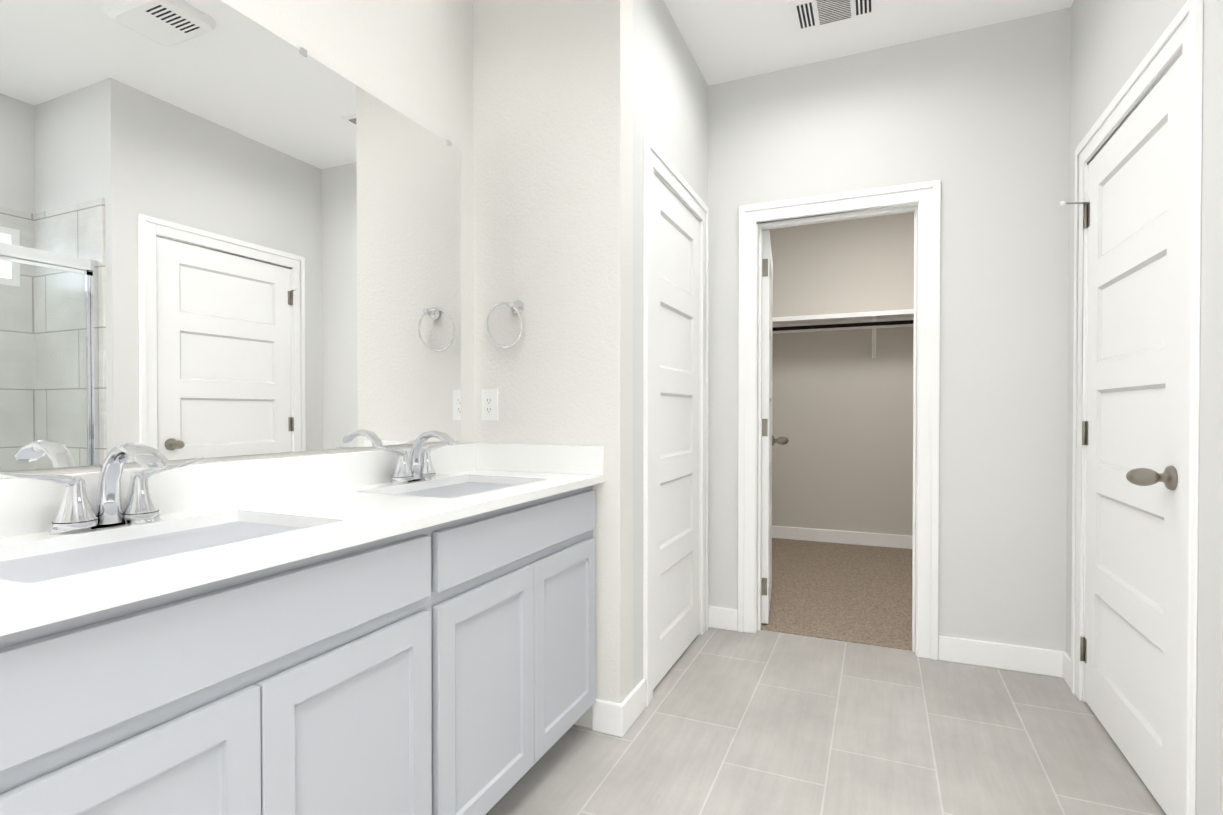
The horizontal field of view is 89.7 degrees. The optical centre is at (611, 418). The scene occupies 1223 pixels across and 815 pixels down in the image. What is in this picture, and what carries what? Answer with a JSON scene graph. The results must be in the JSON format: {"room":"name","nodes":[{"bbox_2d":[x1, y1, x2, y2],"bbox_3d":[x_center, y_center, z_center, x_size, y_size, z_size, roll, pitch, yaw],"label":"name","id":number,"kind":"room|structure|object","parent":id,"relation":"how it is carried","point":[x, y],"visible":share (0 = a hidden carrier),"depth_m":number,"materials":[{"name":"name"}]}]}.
{"room":"bathroom","nodes":[
{"label":"bathroom","id":0,"kind":"room"},
{"bbox_2d":[0,0,475,478],"bbox_3d":[-0.533,-0.304,2.434,0.116,2.760,7.130,0,1,24],"label":"wall","id":1,"kind":"structure","parent":0,"point":[417,57],"depth_m":2.01,"materials":[{"name":"white paint"}]},
{"bbox_2d":[0,0,460,471],"bbox_3d":[-0.897,-0.441,1.436,0.006,1.061,1.742,0,1,24],"label":"mirror","id":2,"kind":"object","parent":1,"relation":"attached to","point":[226,229],"visible":1,"depth_m":1.39,"materials":[{"name":"silver mirror"}]},
{"bbox_2d":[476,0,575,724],"bbox_3d":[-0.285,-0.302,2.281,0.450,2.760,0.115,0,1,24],"label":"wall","id":3,"kind":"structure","parent":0,"point":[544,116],"depth_m":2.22,"materials":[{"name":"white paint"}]},
{"bbox_2d":[482,389,497,419],"bbox_3d":[-0.454,-0.049,2.290,0.070,0.116,0.008,0,1,24],"label":"outlet","id":4,"kind":"object","parent":3,"relation":"attached to","point":[489,404],"visible":1,"depth_m":2.29,"materials":[{"name":"white plastic"}]},
{"bbox_2d":[486,300,523,347],"bbox_3d":[-0.384,-0.342,2.229,0.164,0.175,0.058,0,1,24],"label":"towel ring","id":5,"kind":"object","parent":3,"relation":"attached to","point":[516,306],"visible":1,"depth_m":2.22,"materials":[{"name":"silver metal"}]},
{"bbox_2d":[576,0,711,727],"bbox_3d":[0.197,-0.306,2.637,0.150,2.760,1.154,0,1,24],"label":"wall","id":6,"kind":"structure","parent":0,"point":[637,76],"depth_m":2.13,"materials":[{"name":"white paint"}]},
{"bbox_2d":[643,136,708,706],"bbox_3d":[0.250,0.011,2.712,0.133,2.124,0.889,0,1,24],"label":"trim","id":7,"kind":"structure","parent":6,"relation":"attached to","point":[659,165],"depth_m":2.35,"materials":[{"name":"white wood"}]},
{"bbox_2d":[653,173,699,688],"bbox_3d":[0.276,0.053,2.701,0.035,2.017,0.705,0,1,24],"label":"door","id":8,"kind":"structure","parent":6,"relation":"in","point":[676,375],"depth_m":2.67,"materials":[{"name":"white wood"}]},
{"bbox_2d":[486,538,1165,814],"bbox_3d":[0.810,1.110,1.863,3.043,0.064,7.130,0,1,24],"label":"floor","id":9,"kind":"structure","parent":0,"point":[825,690],"depth_m":2.10,"materials":[{"name":"tile"}]},
{"bbox_2d":[0,430,604,814],"bbox_3d":[-0.699,0.566,1.233,0.540,1.045,2.150,0,1,24],"label":"bathroom vanity","id":10,"kind":"object","parent":9,"relation":"on","point":[397,631],"visible":1,"depth_m":1.13,"materials":[{"name":"grey wood"}]},
{"bbox_2d":[0,443,604,636],"bbox_3d":[-0.699,0.238,1.230,0.540,0.270,2.150,0,1,24],"label":"countertop","id":11,"kind":"structure","parent":10,"relation":"on","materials":[{"name":"white stone"}]},
{"bbox_2d":[761,212,913,535],"bbox_3d":[2.110,-0.331,5.108,2.780,2.760,0.115,0,1,24],"label":"wall","id":12,"kind":"structure","parent":0,"point":[842,417],"depth_m":5.10,"materials":[{"name":"white paint"}]},
{"bbox_2d":[772,526,912,548],"bbox_3d":[2.085,0.996,5.064,2.558,0.108,0.018,0,1,24],"label":"baseboard","id":13,"kind":"structure","parent":12,"relation":"attached to","point":[795,533],"depth_m":5.12,"materials":[{"name":"white wood"}]},
{"bbox_2d":[772,309,913,357],"bbox_3d":[2.029,-0.657,4.918,2.550,0.339,0.308,0,1,24],"label":"shelf","id":14,"kind":"object","parent":12,"relation":"attached to","point":[873,320],"visible":0.29,"depth_m":4.96,"materials":[{"name":"white wood"}]},
{"bbox_2d":[663,0,1073,85],"bbox_3d":[0.810,-1.718,1.835,3.043,0.080,7.130,0,1,24],"label":"ceiling","id":15,"kind":"structure","parent":0,"point":[727,40],"depth_m":2.66,"materials":[{"name":"white paint"}]},
{"bbox_2d":[789,0,877,32],"bbox_3d":[0.911,-1.679,2.516,0.330,0.011,0.205,0,1,24],"label":"ceiling vent","id":16,"kind":"object","parent":15,"relation":"in","point":[809,14],"visible":1,"depth_m":2.53,"materials":[{"name":"white plastic"}]},
{"bbox_2d":[712,8,1067,650],"bbox_3d":[1.200,-0.308,2.895,2.683,2.760,0.120,0,1,24],"label":"wall","id":17,"kind":"structure","parent":0,"point":[979,111],"depth_m":2.68,"materials":[{"name":"white paint"}]},
{"bbox_2d":[708,606,737,629],"bbox_3d":[0.363,1.013,3.342,0.702,0.108,0.018,0,1,24],"label":"baseboard","id":18,"kind":"structure","parent":17,"relation":"attached to","point":[717,616],"depth_m":3.11,"materials":[{"name":"white wood"}]},
{"bbox_2d":[761,230,788,623],"bbox_3d":[0.850,0.045,3.503,0.229,2.017,0.715,0,1,24],"label":"closet door","id":19,"kind":"structure","parent":17,"relation":"in","point":[769,440],"depth_m":3.16,"materials":[{"name":"white wood"}]},
{"bbox_2d":[737,180,940,659],"bbox_3d":[1.068,0.009,2.956,0.893,2.124,0.151,0,1,24],"label":"trim","id":20,"kind":"structure","parent":17,"relation":"attached to","point":[921,201],"depth_m":2.82,"materials":[{"name":"white wood"}]},
{"bbox_2d":[938,635,1070,688],"bbox_3d":[1.663,1.020,2.624,0.473,0.108,0.046,0,1,24],"label":"baseboard","id":21,"kind":"structure","parent":17,"relation":"attached to","point":[1056,663],"depth_m":2.62,"materials":[{"name":"white wood"}]},
{"bbox_2d":[1060,0,1222,814],"bbox_3d":[1.684,-0.299,1.934,0.115,2.760,1.255,0,1,24],"label":"wall","id":22,"kind":"structure","parent":0,"point":[1108,40],"depth_m":1.48,"materials":[{"name":"white paint"}]},
{"bbox_2d":[1060,55,1181,814],"bbox_3d":[1.647,0.061,1.944,0.231,2.017,0.822,0,1,24],"label":"door","id":23,"kind":"structure","parent":22,"relation":"in","point":[1130,425],"depth_m":1.88,"materials":[{"name":"white wood"}]},
{"bbox_2d":[1071,0,1202,814],"bbox_3d":[1.670,0.019,1.927,0.133,2.124,0.999,0,1,24],"label":"trim","id":24,"kind":"structure","parent":22,"relation":"attached to","point":[1182,34],"depth_m":1.55,"materials":[{"name":"white wood"}]}
]}

